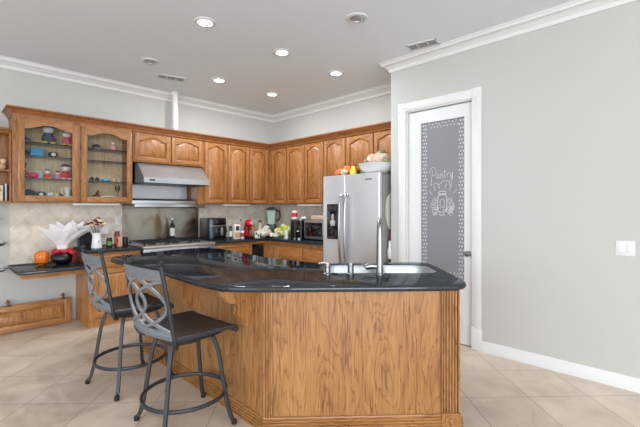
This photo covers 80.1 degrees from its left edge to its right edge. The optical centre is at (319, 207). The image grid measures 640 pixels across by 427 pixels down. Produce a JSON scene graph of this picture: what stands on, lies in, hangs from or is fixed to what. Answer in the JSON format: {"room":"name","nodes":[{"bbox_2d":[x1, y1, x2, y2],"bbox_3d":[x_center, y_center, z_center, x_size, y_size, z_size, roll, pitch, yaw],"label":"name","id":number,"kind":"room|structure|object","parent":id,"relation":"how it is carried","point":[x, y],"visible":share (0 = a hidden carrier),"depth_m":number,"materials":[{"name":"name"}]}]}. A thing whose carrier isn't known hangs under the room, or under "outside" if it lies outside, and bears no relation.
{"room":"kitchen","nodes":[
{"label":"kitchen","id":0,"kind":"room"},
{"bbox_2d":[0,220,8,271],"bbox_3d":[-3.519,0.388,4.109,0.268,0.864,0.256,0,0,2],"label":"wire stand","id":1,"kind":"object","parent":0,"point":[2,269],"visible":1,"depth_m":4.17,"materials":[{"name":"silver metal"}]},
{"bbox_2d":[0,68,273,327],"bbox_3d":[-4.722,-0.145,3.258,0.151,3.090,11.150,0,0,45],"label":"wall","id":2,"kind":"structure","parent":0,"point":[17,88],"depth_m":4.80,"materials":[{"name":"paint"}]},
{"bbox_2d":[0,127,10,202],"bbox_3d":[-3.624,-0.461,4.055,0.293,0.812,0.507,0,0,45],"label":"upper cabinet","id":3,"kind":"object","parent":2,"relation":"attached to","point":[5,133],"visible":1,"depth_m":4.25,"materials":[{"name":"brown wood"}]},
{"bbox_2d":[0,185,2,200],"bbox_3d":[-3.551,-0.161,4.140,0.182,0.170,0.150,0,0,45],"label":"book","id":4,"kind":"object","parent":3,"relation":"on","point":[1,186],"visible":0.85,"depth_m":4.12,"materials":[{"name":"paint"}]},
{"bbox_2d":[0,158,6,169],"bbox_3d":[-3.491,-0.485,4.187,0.064,0.138,0.072,0,0,45],"label":"figurine","id":5,"kind":"object","parent":3,"relation":"on","point":[3,161],"visible":0.92,"depth_m":4.17,"materials":[{"name":"ceramic"}]},
{"bbox_2d":[4,184,6,200],"bbox_3d":[-3.482,-0.171,4.212,0.160,0.190,0.010,0,0,44],"label":"book","id":6,"kind":"object","parent":3,"relation":"on","point":[5,185],"visible":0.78,"depth_m":4.16,"materials":[{"name":"paint"}]},
{"bbox_2d":[10,203,72,264],"bbox_3d":[-3.321,0.295,4.566,0.009,0.706,0.620,0,0,45],"label":"backsplash","id":7,"kind":"structure","parent":2,"relation":"attached to","point":[26,237],"depth_m":4.49,"materials":[{"name":"tile"}]},
{"bbox_2d":[7,260,90,279],"bbox_3d":[-3.062,0.698,4.316,0.728,0.095,0.668,0,0,45],"label":"desk","id":8,"kind":"object","parent":2,"relation":"attached to","point":[50,269],"visible":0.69,"depth_m":4.16,"materials":[{"name":"black stone"}]},
{"bbox_2d":[32,251,50,264],"bbox_3d":[-3.200,0.572,4.383,0.176,0.157,0.176,0,0,45],"label":"ornament","id":9,"kind":"object","parent":8,"relation":"on","point":[40,257],"visible":1,"depth_m":4.33,"materials":[{"name":"paint"}]},
{"bbox_2d":[50,248,76,263],"bbox_3d":[-2.998,0.561,4.449,0.276,0.177,0.246,0,0,45],"label":"plant pot","id":10,"kind":"object","parent":8,"relation":"on","point":[59,256],"visible":0.98,"depth_m":4.38,"materials":[{"name":"black ceramic"}]},
{"bbox_2d":[39,221,93,249],"bbox_3d":[-2.959,0.325,4.482,0.296,0.351,0.590,0,0,45],"label":"bouquet","id":11,"kind":"object","parent":10,"relation":"in","point":[62,235],"visible":0.98,"depth_m":4.40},
{"bbox_2d":[9,115,131,205],"bbox_3d":[-2.991,-0.528,4.644,0.369,0.993,1.235,0,0,45],"label":"display cabinet","id":12,"kind":"object","parent":2,"relation":"attached to","point":[85,162],"depth_m":4.58,"materials":[{"name":"brown wood"}]},
{"bbox_2d":[25,189,34,195],"bbox_3d":[-3.296,-0.168,4.310,0.105,0.090,0.122,0,0,45],"label":"cat","id":13,"kind":"object","parent":12,"relation":"on","point":[27,191],"visible":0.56,"depth_m":4.29},
{"bbox_2d":[28,172,38,177],"bbox_3d":[-3.265,-0.374,4.342,0.088,0.076,0.102,0,0,45],"label":"ball","id":14,"kind":"object","parent":12,"relation":"on","point":[31,174],"visible":1,"depth_m":4.32,"materials":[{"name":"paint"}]},
{"bbox_2d":[29,148,43,155],"bbox_3d":[-3.246,-0.636,4.365,0.084,0.090,0.128,0,0,45],"label":"box","id":15,"kind":"object","parent":12,"relation":"on","point":[32,151],"visible":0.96,"depth_m":4.34,"materials":[{"name":"paint"}]},
{"bbox_2d":[36,170,44,177],"bbox_3d":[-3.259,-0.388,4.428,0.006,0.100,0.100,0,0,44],"label":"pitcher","id":16,"kind":"object","parent":12,"relation":"on","point":[41,173],"visible":0.67,"depth_m":4.43,"materials":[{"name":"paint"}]},
{"bbox_2d":[44,169,50,178],"bbox_3d":[-3.175,-0.395,4.436,0.066,0.118,0.070,0,0,45],"label":"doll","id":17,"kind":"object","parent":12,"relation":"on","point":[47,175],"visible":0.95,"depth_m":4.42,"materials":[{"name":"paint"}]},
{"bbox_2d":[41,126,55,143],"bbox_3d":[-3.174,-0.861,4.449,0.136,0.241,0.143,0,0,45],"label":"doll","id":18,"kind":"object","parent":12,"relation":"on","point":[47,137],"visible":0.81,"depth_m":4.41,"materials":[{"name":"ceramic"}]},
{"bbox_2d":[25,141,71,148],"bbox_3d":[-3.220,-0.737,4.453,0.286,0.007,0.576,0,0,45],"label":"glass shelf","id":19,"kind":"object","parent":12,"relation":"attached to","point":[28,144],"depth_m":4.51,"materials":[{"name":"clear glass"}]},
{"bbox_2d":[25,155,71,160],"bbox_3d":[-3.220,-0.587,4.453,0.286,0.007,0.576,0,0,45],"label":"glass shelf","id":20,"kind":"object","parent":12,"relation":"attached to","point":[27,157],"depth_m":4.49,"materials":[{"name":"clear glass"}]},
{"bbox_2d":[25,178,71,181],"bbox_3d":[-3.220,-0.332,4.453,0.286,0.007,0.576,0,0,45],"label":"glass shelf","id":21,"kind":"object","parent":12,"relation":"attached to","point":[26,179],"depth_m":4.51,"materials":[{"name":"clear glass"}]},
{"bbox_2d":[48,152,57,156],"bbox_3d":[-3.136,-0.627,4.474,0.084,0.072,0.098,0,0,45],"label":"ball","id":22,"kind":"object","parent":12,"relation":"on","point":[50,154],"visible":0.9,"depth_m":4.45,"materials":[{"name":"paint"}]},
{"bbox_2d":[61,164,71,179],"bbox_3d":[-3.044,-0.433,4.567,0.110,0.195,0.116,0,0,45],"label":"doll","id":23,"kind":"object","parent":12,"relation":"on","point":[66,168],"visible":0.95,"depth_m":4.54,"materials":[{"name":"paint"}]},
{"bbox_2d":[61,131,71,145],"bbox_3d":[-3.045,-0.838,4.581,0.110,0.195,0.116,0,0,45],"label":"doll","id":24,"kind":"object","parent":12,"relation":"on","point":[66,140],"visible":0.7,"depth_m":4.55,"materials":[{"name":"paint"}]},
{"bbox_2d":[61,187,71,195],"bbox_3d":[-3.035,-0.185,4.579,0.095,0.125,0.095,0,0,0],"label":"pitcher","id":25,"kind":"object","parent":12,"relation":"on","point":[66,189],"visible":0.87,"depth_m":4.55,"materials":[{"name":"white ceramic"}]},
{"bbox_2d":[75,203,118,204],"bbox_3d":[-2.763,-0.046,4.732,0.010,0.016,0.480,0,0,45],"label":"light strip","id":26,"kind":"object","parent":12,"relation":"attached to","point":[75,203],"depth_m":4.72,"materials":[{"name":"white plastic"}]},
{"bbox_2d":[87,147,126,153],"bbox_3d":[-2.796,-0.737,4.883,0.286,0.007,0.576,0,0,45],"label":"glass shelf","id":27,"kind":"object","parent":12,"relation":"attached to","point":[89,150],"depth_m":4.96,"materials":[{"name":"clear glass"}]},
{"bbox_2d":[87,160,126,164],"bbox_3d":[-2.796,-0.587,4.883,0.286,0.007,0.576,0,0,45],"label":"glass shelf","id":28,"kind":"object","parent":12,"relation":"attached to","point":[89,162],"depth_m":4.94,"materials":[{"name":"clear glass"}]},
{"bbox_2d":[87,181,126,183],"bbox_3d":[-2.796,-0.332,4.883,0.286,0.007,0.576,0,0,45],"label":"glass shelf","id":29,"kind":"object","parent":12,"relation":"attached to","point":[88,182],"depth_m":4.92,"materials":[{"name":"clear glass"}]},
{"bbox_2d":[110,141,115,149],"bbox_3d":[-2.682,-0.803,4.933,0.072,0.124,0.079,0,0,45],"label":"doll","id":30,"kind":"object","parent":12,"relation":"on","point":[112,147],"visible":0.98,"depth_m":4.91,"materials":[{"name":"paint"}]},
{"bbox_2d":[2,104,390,149],"bbox_3d":[-1.260,-1.049,4.506,3.030,0.088,3.569,0,0,45],"label":"crown molding","id":31,"kind":"structure","parent":12,"relation":"attached to","point":[8,110],"depth_m":5.10,"materials":[{"name":"brown wood"}]},
{"bbox_2d":[73,204,121,245],"bbox_3d":[-2.902,0.212,4.992,0.009,0.541,0.575,0,0,45],"label":"backsplash","id":32,"kind":"structure","parent":2,"relation":"attached to","point":[86,213],"depth_m":5.01,"materials":[{"name":"tile"}]},
{"bbox_2d":[97,227,108,233],"bbox_3d":[-2.839,0.295,4.975,0.004,0.090,0.140,0,0,45],"label":"paper card","id":33,"kind":"object","parent":32,"relation":"attached to","point":[105,230],"visible":0.86,"depth_m":4.99,"materials":[{"name":"white paper"}]},
{"bbox_2d":[115,217,120,225],"bbox_3d":[-2.732,0.180,5.150,0.009,0.116,0.072,0,0,45],"label":"wall outlet","id":34,"kind":"object","parent":32,"relation":"attached to","point":[117,219],"visible":1,"depth_m":5.15,"materials":[{"name":"white paint"}]},
{"bbox_2d":[0,55,272,122],"bbox_3d":[-4.651,-1.635,3.152,0.100,0.110,10.900,0,0,45],"label":"trim","id":35,"kind":"structure","parent":2,"relation":"attached to","point":[9,63],"depth_m":5.11,"materials":[{"name":"white paint"}]},
{"bbox_2d":[122,208,197,241],"bbox_3d":[-2.307,0.230,5.599,0.005,0.460,1.116,0,0,45],"label":"backsplash","id":36,"kind":"structure","parent":2,"relation":"attached to","point":[137,223],"depth_m":5.54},
{"bbox_2d":[123,185,204,207],"bbox_3d":[-2.186,-0.160,5.392,0.450,0.320,0.990,0,0,45],"label":"shelf","id":37,"kind":"object","parent":2,"relation":"attached to","point":[143,196],"visible":0.83,"depth_m":5.39,"materials":[{"name":"silver metal"}]},
{"bbox_2d":[132,131,202,167],"bbox_3d":[-2.210,-0.818,5.451,0.349,0.415,0.999,0,0,45],"label":"upper cabinet","id":38,"kind":"object","parent":2,"relation":"attached to","point":[148,148],"visible":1,"depth_m":5.29,"materials":[{"name":"brown wood"}]},
{"bbox_2d":[132,162,208,186],"bbox_3d":[-2.121,-0.461,5.370,0.514,0.278,0.950,0,0,45],"label":"range hood","id":39,"kind":"object","parent":38,"relation":"attached to","point":[142,173],"visible":0.81,"depth_m":5.20,"materials":[{"name":"silver metal"}]},
{"bbox_2d":[187,141,249,205],"bbox_3d":[-1.586,-0.528,6.085,0.349,0.993,0.960,0,0,45],"label":"upper cabinet","id":40,"kind":"object","parent":2,"relation":"attached to","point":[226,166],"depth_m":5.94,"materials":[{"name":"brown wood"}]},
{"bbox_2d":[198,204,272,236],"bbox_3d":[-1.395,0.212,6.522,0.009,0.541,1.470,0,0,45],"label":"backsplash","id":41,"kind":"structure","parent":2,"relation":"attached to","point":[255,213],"depth_m":6.46,"materials":[{"name":"tile"}]},
{"bbox_2d":[249,147,270,204],"bbox_3d":[-1.008,-0.542,6.671,0.349,0.965,0.771,0,0,45],"label":"upper cabinet","id":42,"kind":"object","parent":2,"relation":"attached to","point":[259,159],"visible":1,"depth_m":6.43,"materials":[{"name":"brown wood"}]},
{"bbox_2d":[0,0,573,114],"bbox_3d":[-1.159,-1.750,-0.250,10.150,0.120,11.150,0,0,45],"label":"ceiling","id":43,"kind":"structure","parent":0,"point":[108,39],"depth_m":3.75,"materials":[{"name":"paint"}]},
{"bbox_2d":[141,58,158,64],"bbox_3d":[-1.954,-1.681,4.380,0.196,0.018,0.196,0,0,45],"label":"recessed light","id":44,"kind":"object","parent":43,"relation":"in","point":[150,61],"visible":1,"depth_m":4.36,"materials":[{"name":"silver metal"}]},
{"bbox_2d":[156,74,185,81],"bbox_3d":[-1.928,-1.686,4.941,0.340,0.008,0.160,0,0,-30],"label":"ceiling vent","id":45,"kind":"object","parent":43,"relation":"in","point":[161,76],"visible":1,"depth_m":4.93,"materials":[{"name":"grey metal"}]},
{"bbox_2d":[171,91,179,129],"bbox_3d":[-2.113,-1.389,5.559,0.120,0.598,0.120,0,0,45],"label":"vent pipe","id":46,"kind":"object","parent":43,"relation":"attached to","point":[174,94],"visible":0.88,"depth_m":5.52,"materials":[{"name":"white metal"}]},
{"bbox_2d":[194,17,215,27],"bbox_3d":[-1.045,-1.684,3.462,0.196,0.012,0.196,0,0,45],"label":"recessed light","id":47,"kind":"object","parent":43,"relation":"in","point":[205,22],"visible":1,"depth_m":3.45,"materials":[{"name":"white"}]},
{"bbox_2d":[211,77,226,82],"bbox_3d":[-1.333,-1.684,5.031,0.196,0.012,0.196,0,0,45],"label":"recessed light","id":48,"kind":"object","parent":43,"relation":"in","point":[216,80],"visible":1,"depth_m":5.02,"materials":[{"name":"white"}]},
{"bbox_2d":[265,92,278,96],"bbox_3d":[-0.712,-1.684,5.648,0.196,0.012,0.196,0,0,45],"label":"recessed light","id":49,"kind":"object","parent":43,"relation":"in","point":[272,94],"visible":1,"depth_m":5.63,"materials":[{"name":"white"}]},
{"bbox_2d":[273,48,290,55],"bbox_3d":[-0.412,-1.684,4.128,0.196,0.012,0.196,0,0,45],"label":"recessed light","id":50,"kind":"object","parent":43,"relation":"in","point":[280,51],"visible":1,"depth_m":4.11,"materials":[{"name":"white"}]},
{"bbox_2d":[328,70,343,75],"bbox_3d":[0.200,-1.684,4.770,0.196,0.012,0.196,0,0,45],"label":"recessed light","id":51,"kind":"object","parent":43,"relation":"in","point":[334,72],"visible":1,"depth_m":4.75,"materials":[{"name":"white"}]},
{"bbox_2d":[346,12,367,23],"bbox_3d":[0.329,-1.681,3.388,0.196,0.018,0.196,0,0,45],"label":"recessed light","id":52,"kind":"object","parent":43,"relation":"in","point":[358,17],"visible":1,"depth_m":3.37,"materials":[{"name":"silver metal"}]},
{"bbox_2d":[406,38,440,50],"bbox_3d":[1.063,-1.686,3.934,0.320,0.008,0.150,0,0,35],"label":"ceiling vent","id":53,"kind":"object","parent":43,"relation":"in","point":[431,42],"visible":1,"depth_m":3.92,"materials":[{"name":"white metal"}]},
{"bbox_2d":[0,316,639,426],"bbox_3d":[0.000,1.460,2.000,18.000,0.120,20.000,0,0,0],"label":"floor","id":54,"kind":"structure","parent":0,"point":[44,371],"depth_m":2.91,"materials":[{"name":"tile"}]},
{"bbox_2d":[0,293,71,333],"bbox_3d":[-3.420,1.216,4.358,0.067,0.358,0.985,0,0,45],"label":"door","id":55,"kind":"structure","parent":54,"relation":"on","point":[15,317],"depth_m":4.44,"materials":[{"name":"brown wood"}]},
{"bbox_2d":[76,250,140,328],"bbox_3d":[-2.656,0.963,4.788,0.644,0.875,0.570,0,0,45],"label":"base cabinet","id":56,"kind":"object","parent":54,"relation":"on","point":[86,314],"visible":0.34,"depth_m":4.55,"materials":[{"name":"brown wood"}]},
{"bbox_2d":[73,244,141,253],"bbox_3d":[-2.663,0.504,4.774,0.653,0.039,0.600,0,0,45],"label":"countertop","id":57,"kind":"structure","parent":56,"relation":"on","point":[88,250],"depth_m":4.59,"materials":[{"name":"black stone"}]},
{"bbox_2d":[77,225,91,246],"bbox_3d":[-2.945,0.347,4.771,0.100,0.272,0.140,0,0,45],"label":"knife block","id":58,"kind":"object","parent":57,"relation":"on","point":[86,239],"visible":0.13,"depth_m":4.74,"materials":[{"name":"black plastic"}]},
{"bbox_2d":[91,232,101,248],"bbox_3d":[-2.686,0.392,4.604,0.147,0.185,0.120,0,0,11],"label":"flower vase","id":59,"kind":"object","parent":57,"relation":"on","point":[96,237],"visible":1,"depth_m":4.56,"materials":[{"name":"white ceramic"}]},
{"bbox_2d":[85,217,106,232],"bbox_3d":[-2.702,0.280,4.594,0.208,0.341,0.220,0,0,45],"label":"dried flowers","id":60,"kind":"object","parent":59,"relation":"in","point":[96,221],"visible":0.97,"depth_m":4.58,"materials":[{"name":"plant"}]},
{"bbox_2d":[106,237,112,246],"bbox_3d":[-2.612,0.425,4.724,0.070,0.116,0.070,0,0,45],"label":"spice jar","id":61,"kind":"object","parent":57,"relation":"on","point":[109,242],"visible":1,"depth_m":4.70,"materials":[{"name":"glass"}]},
{"bbox_2d":[114,231,119,245],"bbox_3d":[-2.599,0.390,4.880,0.066,0.186,0.066,0,0,45],"label":"jar","id":62,"kind":"object","parent":57,"relation":"on","point":[116,234],"visible":0.82,"depth_m":4.85,"materials":[{"name":"glass"}]},
{"bbox_2d":[116,237,121,246],"bbox_3d":[-2.521,0.423,4.788,0.057,0.120,0.050,0,0,45],"label":"box","id":63,"kind":"object","parent":57,"relation":"on","point":[118,239],"visible":1,"depth_m":4.76,"materials":[{"name":"cardboard"}]},
{"bbox_2d":[123,237,127,245],"bbox_3d":[-2.472,0.425,4.838,0.064,0.116,0.064,0,0,45],"label":"jar","id":64,"kind":"object","parent":57,"relation":"on","point":[125,239],"visible":1,"depth_m":4.81,"materials":[{"name":"glass"}]},
{"bbox_2d":[80,245,175,401],"bbox_3d":[-1.548,0.848,3.075,0.566,1.104,0.613,0,0,45],"label":"bar stool","id":65,"kind":"object","parent":54,"relation":"on","point":[117,307],"visible":0.91,"depth_m":2.91,"materials":[{"name":"metal"}]},
{"bbox_2d":[128,237,214,317],"bbox_3d":[-2.072,0.919,5.315,0.721,0.962,0.994,0,0,45],"label":"range","id":66,"kind":"object","parent":54,"relation":"on","point":[162,244],"visible":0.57,"depth_m":5.15,"materials":[{"name":"silver metal"}]},
{"bbox_2d":[128,240,214,248],"bbox_3d":[-2.083,0.498,5.325,0.690,0.033,0.994,0,0,45],"label":"cooktop","id":67,"kind":"object","parent":66,"relation":"in","point":[192,243],"depth_m":5.15,"materials":[{"name":"paint"}]},
{"bbox_2d":[170,218,174,237],"bbox_3d":[-2.170,0.293,5.601,0.074,0.301,0.074,0,0,45],"label":"oil bottle","id":68,"kind":"object","parent":66,"relation":"on","point":[172,226],"visible":0.95,"depth_m":5.58,"materials":[{"name":"glass"}]},
{"bbox_2d":[121,254,238,426],"bbox_3d":[-0.901,0.848,2.476,0.560,1.104,0.608,0,0,41],"label":"bar stool","id":69,"kind":"object","parent":54,"relation":"on","point":[188,327],"visible":1,"depth_m":2.35,"materials":[{"name":"metal"}]},
{"bbox_2d":[215,242,248,253],"bbox_3d":[-1.530,0.963,5.932,0.644,0.875,0.640,0,0,45],"label":"base cabinet","id":70,"kind":"object","parent":54,"relation":"on","point":[242,247],"visible":0.22,"depth_m":5.77,"materials":[{"name":"brown wood"}]},
{"bbox_2d":[249,241,267,257],"bbox_3d":[-0.985,0.912,6.518,0.598,0.775,0.955,0,0,45],"label":"base cabinet","id":71,"kind":"object","parent":54,"relation":"on","point":[258,248],"visible":0.18,"depth_m":6.15,"materials":[{"name":"brown wood"}]},
{"bbox_2d":[268,241,322,262],"bbox_3d":[-0.134,0.963,5.914,1.458,0.875,0.622,0,0,45],"label":"base cabinet","id":72,"kind":"object","parent":54,"relation":"on","point":[276,250],"visible":0.29,"depth_m":5.72,"materials":[{"name":"brown wood"}]},
{"bbox_2d":[204,235,322,245],"bbox_3d":[-0.690,0.504,5.777,2.058,0.039,1.598,0,0,45],"label":"countertop","id":73,"kind":"structure","parent":72,"relation":"on","point":[267,238],"depth_m":5.79,"materials":[{"name":"black stone"}]},
{"bbox_2d":[200,218,226,240],"bbox_3d":[-1.629,0.319,5.833,0.365,0.330,0.300,0,0,45],"label":"air fryer","id":74,"kind":"object","parent":73,"relation":"on","point":[213,228],"visible":0.89,"depth_m":5.72,"materials":[{"name":"black plastic"}]},
{"bbox_2d":[214,227,225,237],"bbox_3d":[-1.510,0.369,5.754,0.015,0.170,0.215,0,0,45],"label":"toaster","id":75,"kind":"object","parent":74,"relation":"on","point":[219,232],"depth_m":5.74,"materials":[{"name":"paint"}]},
{"bbox_2d":[233,224,239,238],"bbox_3d":[-1.310,0.368,5.974,0.062,0.230,0.100,0,0,45],"label":"snack box","id":76,"kind":"object","parent":73,"relation":"on","point":[236,227],"visible":1,"depth_m":5.94,"materials":[{"name":"cardboard"}]},
{"bbox_2d":[244,219,253,237],"bbox_3d":[-1.155,0.333,6.166,0.194,0.301,0.131,0,0,45],"label":"coffee machine","id":77,"kind":"object","parent":73,"relation":"on","point":[248,223],"visible":0.95,"depth_m":6.13,"materials":[{"name":"red plastic"}]},
{"bbox_2d":[251,225,254,235],"bbox_3d":[-1.141,0.383,6.475,0.068,0.201,0.068,0,0,45],"label":"honey jar","id":78,"kind":"object","parent":73,"relation":"on","point":[252,227],"visible":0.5,"depth_m":6.45,"materials":[{"name":"paint"}]},
{"bbox_2d":[257,225,271,236],"bbox_3d":[-0.938,0.384,6.376,0.269,0.193,0.290,0,0,45],"label":"bag","id":79,"kind":"object","parent":73,"relation":"on","point":[265,231],"visible":0.91,"depth_m":6.29,"materials":[{"name":"paint"}]},
{"bbox_2d":[266,207,280,232],"bbox_3d":[-0.829,0.235,6.774,0.263,0.495,0.200,0,0,0],"label":"blender","id":80,"kind":"object","parent":73,"relation":"on","point":[271,212],"visible":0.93,"depth_m":6.70,"materials":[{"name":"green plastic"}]},
{"bbox_2d":[269,232,279,237],"bbox_3d":[-0.739,0.436,6.251,0.156,0.092,0.180,0,0,45],"label":"bread bag","id":81,"kind":"object","parent":73,"relation":"on","point":[275,234],"visible":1,"depth_m":6.21,"materials":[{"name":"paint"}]},
{"bbox_2d":[274,224,289,236],"bbox_3d":[-0.620,0.371,6.474,0.270,0.215,0.266,0,0,45],"label":"flowers","id":82,"kind":"object","parent":73,"relation":"on","point":[279,230],"visible":0.62,"depth_m":6.40,"materials":[{"name":"plant"}]},
{"bbox_2d":[290,219,304,239],"bbox_3d":[-0.275,0.328,6.028,0.270,0.310,0.332,0,0,45],"label":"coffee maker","id":83,"kind":"object","parent":73,"relation":"on","point":[296,225],"visible":0.67,"depth_m":5.88,"materials":[{"name":"black plastic"}]},
{"bbox_2d":[292,209,296,218],"bbox_3d":[-0.402,0.094,6.028,0.092,0.156,0.092,0,0,45],"label":"tub","id":84,"kind":"object","parent":83,"relation":"on","point":[294,211],"visible":1,"depth_m":5.99,"materials":[{"name":"paint"}]},
{"bbox_2d":[304,219,322,239],"bbox_3d":[0.092,0.326,5.746,0.580,0.315,0.448,0,0,45],"label":"microwave","id":85,"kind":"object","parent":73,"relation":"on","point":[313,228],"visible":0.39,"depth_m":5.66,"materials":[{"name":"silver metal"}]},
{"bbox_2d":[311,215,322,218],"bbox_3d":[0.102,0.140,5.728,0.384,0.052,0.304,0,0,41],"label":"pizza box","id":86,"kind":"object","parent":85,"relation":"on","point":[314,216],"visible":0.25,"depth_m":5.67,"materials":[{"name":"cardboard"}]},
{"bbox_2d":[143,272,463,426],"bbox_3d":[-0.398,0.963,3.141,2.983,0.874,1.562,0,0,24],"label":"kitchen island","id":87,"kind":"object","parent":54,"relation":"on","point":[293,359],"visible":0.84,"depth_m":2.42,"materials":[{"name":"brown wood"}]},
{"bbox_2d":[111,248,465,291],"bbox_3d":[-0.512,0.505,3.259,3.310,0.040,1.636,0,0,29],"label":"island countertop","id":88,"kind":"structure","parent":87,"relation":"on","point":[224,270],"depth_m":2.78,"materials":[{"name":"black stone"}]},
{"bbox_2d":[318,262,331,274],"bbox_3d":[0.038,0.441,2.800,0.098,0.089,0.063,0,0,0],"label":"tap","id":89,"kind":"object","parent":88,"relation":"on","point":[327,265],"visible":1,"depth_m":2.78,"materials":[{"name":"silver metal"}]},
{"bbox_2d":[347,262,354,274],"bbox_3d":[0.225,0.441,2.800,0.060,0.088,0.059,0,0,0],"label":"soap dispenser","id":90,"kind":"object","parent":88,"relation":"on","point":[350,265],"visible":1,"depth_m":2.78,"materials":[{"name":"silver metal"}]},
{"bbox_2d":[361,218,383,274],"bbox_3d":[0.394,0.278,2.858,0.172,0.413,0.220,0,0,8],"label":"faucet","id":91,"kind":"object","parent":88,"relation":"on","point":[378,265],"visible":1,"depth_m":2.76,"materials":[{"name":"silver metal"}]},
{"bbox_2d":[324,265,435,272],"bbox_3d":[0.465,0.584,3.050,0.868,0.187,0.418,0,0,0],"label":"sink","id":92,"kind":"object","parent":88,"relation":"in","point":[334,268],"visible":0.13,"depth_m":3.24,"materials":[{"name":"silver metal"}]},
{"bbox_2d":[323,172,390,262],"bbox_3d":[0.609,0.482,4.965,0.905,1.795,0.876,0,0,45],"label":"refrigerator","id":93,"kind":"object","parent":54,"relation":"on","point":[353,204],"visible":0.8,"depth_m":4.67,"materials":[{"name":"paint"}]},
{"bbox_2d":[335,166,350,174],"bbox_3d":[0.341,-0.488,5.010,0.243,0.141,0.250,0,0,45],"label":"bag","id":94,"kind":"object","parent":93,"relation":"on","point":[346,171],"visible":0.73,"depth_m":4.94,"materials":[{"name":"paint"}]},
{"bbox_2d":[350,166,356,173],"bbox_3d":[0.421,-0.474,4.825,0.090,0.115,0.054,0,0,45],"label":"bag","id":95,"kind":"object","parent":93,"relation":"on","point":[353,169],"visible":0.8,"depth_m":4.80,"materials":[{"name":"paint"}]},
{"bbox_2d":[358,162,390,172],"bbox_3d":[0.697,-0.478,4.693,0.464,0.125,0.464,0,0,45],"label":"serving bowl","id":96,"kind":"object","parent":93,"relation":"on","point":[367,167],"visible":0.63,"depth_m":4.53,"materials":[{"name":"white ceramic"}]},
{"bbox_2d":[364,150,390,162],"bbox_3d":[0.697,-0.610,4.690,0.352,0.207,0.283,0,0,45],"label":"snack bag","id":97,"kind":"object","parent":96,"relation":"in","point":[380,155],"visible":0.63,"depth_m":4.57,"materials":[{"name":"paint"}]},
{"bbox_2d":[385,191,390,229],"bbox_3d":[0.839,0.023,4.533,0.022,0.474,0.184,0,0,45],"label":"oven mitt","id":98,"kind":"object","parent":93,"relation":"hanging from","point":[388,200],"visible":0.54,"depth_m":4.49,"materials":[{"name":"fabric"}]},
{"bbox_2d":[387,231,390,258],"bbox_3d":[0.827,0.435,4.494,0.064,0.330,0.072,0,0,45],"label":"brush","id":99,"kind":"object","parent":93,"relation":"hanging from","point":[389,236],"visible":0.94,"depth_m":4.47,"materials":[{"name":"white plastic"}]},
{"bbox_2d":[274,94,390,172],"bbox_3d":[0.272,-0.145,6.059,3.038,3.090,0.150,0,0,45],"label":"wall","id":100,"kind":"structure","parent":0,"point":[375,110],"depth_m":5.97,"materials":[{"name":"paint"}]},
{"bbox_2d":[271,144,304,204],"bbox_3d":[-0.438,-0.542,6.405,0.870,0.965,0.349,0,0,45],"label":"upper cabinet","id":101,"kind":"object","parent":100,"relation":"attached to","point":[287,163],"visible":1,"depth_m":6.24,"materials":[{"name":"brown wood"}]},
{"bbox_2d":[274,205,322,227],"bbox_3d":[-0.128,0.212,6.340,2.047,0.541,0.009,0,0,45],"label":"backsplash","id":102,"kind":"structure","parent":100,"relation":"attached to","point":[285,210],"depth_m":6.70,"materials":[{"name":"tile"}]},
{"bbox_2d":[305,137,346,203],"bbox_3d":[0.177,-0.542,5.799,0.852,0.965,0.349,0,0,45],"label":"upper cabinet","id":103,"kind":"object","parent":100,"relation":"attached to","point":[322,158],"visible":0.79,"depth_m":5.72,"materials":[{"name":"brown wood"}]},
{"bbox_2d":[297,204,322,205],"bbox_3d":[-0.155,-0.046,5.980,0.560,0.028,0.062,0,0,45],"label":"light strip","id":104,"kind":"object","parent":103,"relation":"attached to","point":[297,204],"visible":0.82,"depth_m":5.94,"materials":[{"name":"paint"}]},
{"bbox_2d":[273,83,390,122],"bbox_3d":[0.185,-1.635,5.970,3.038,0.110,0.101,0,0,45],"label":"trim","id":105,"kind":"structure","parent":100,"relation":"attached to","point":[385,89],"depth_m":5.90,"materials":[{"name":"white paint"}]},
{"bbox_2d":[346,129,390,173],"bbox_3d":[0.828,-0.762,5.159,0.967,0.525,0.349,0,0,45],"label":"upper cabinet","id":106,"kind":"object","parent":100,"relation":"attached to","point":[358,147],"visible":0.41,"depth_m":5.14,"materials":[{"name":"brown wood"}]},
{"bbox_2d":[391,0,639,378],"bbox_3d":[3.547,-0.145,2.258,6.962,3.090,0.671,0,0,45],"label":"wall","id":107,"kind":"structure","parent":0,"point":[561,101],"depth_m":3.26,"materials":[{"name":"paint"}]},
{"bbox_2d":[409,102,470,345],"bbox_3d":[1.259,0.160,4.066,0.728,2.460,0.113,0,0,45],"label":"door","id":108,"kind":"structure","parent":107,"relation":"in","point":[439,138],"depth_m":4.05,"materials":[{"name":"white paint"}]},
{"bbox_2d":[398,86,481,351],"bbox_3d":[1.278,0.107,4.085,0.950,2.585,0.150,0,0,45],"label":"trim","id":109,"kind":"structure","parent":107,"relation":"attached to","point":[475,93],"depth_m":3.77,"materials":[{"name":"white paint"}]},
{"bbox_2d":[379,0,636,72],"bbox_3d":[3.441,-1.635,2.293,6.962,0.110,0.771,0,0,45],"label":"trim","id":110,"kind":"structure","parent":107,"relation":"attached to","point":[574,9],"depth_m":3.51,"materials":[{"name":"white paint"}]},
{"bbox_2d":[482,341,639,392],"bbox_3d":[3.646,1.347,1.678,5.808,0.105,0.018,0,0,45],"label":"baseboard","id":111,"kind":"structure","parent":107,"relation":"attached to","point":[617,380],"depth_m":3.21,"materials":[{"name":"white paint"}]},
{"bbox_2d":[615,241,634,256],"bbox_3d":[2.361,0.313,2.948,0.120,0.116,0.010,0,0,45],"label":"light switch","id":112,"kind":"object","parent":107,"relation":"attached to","point":[622,248],"visible":1,"depth_m":2.95,"materials":[{"name":"white paint"}]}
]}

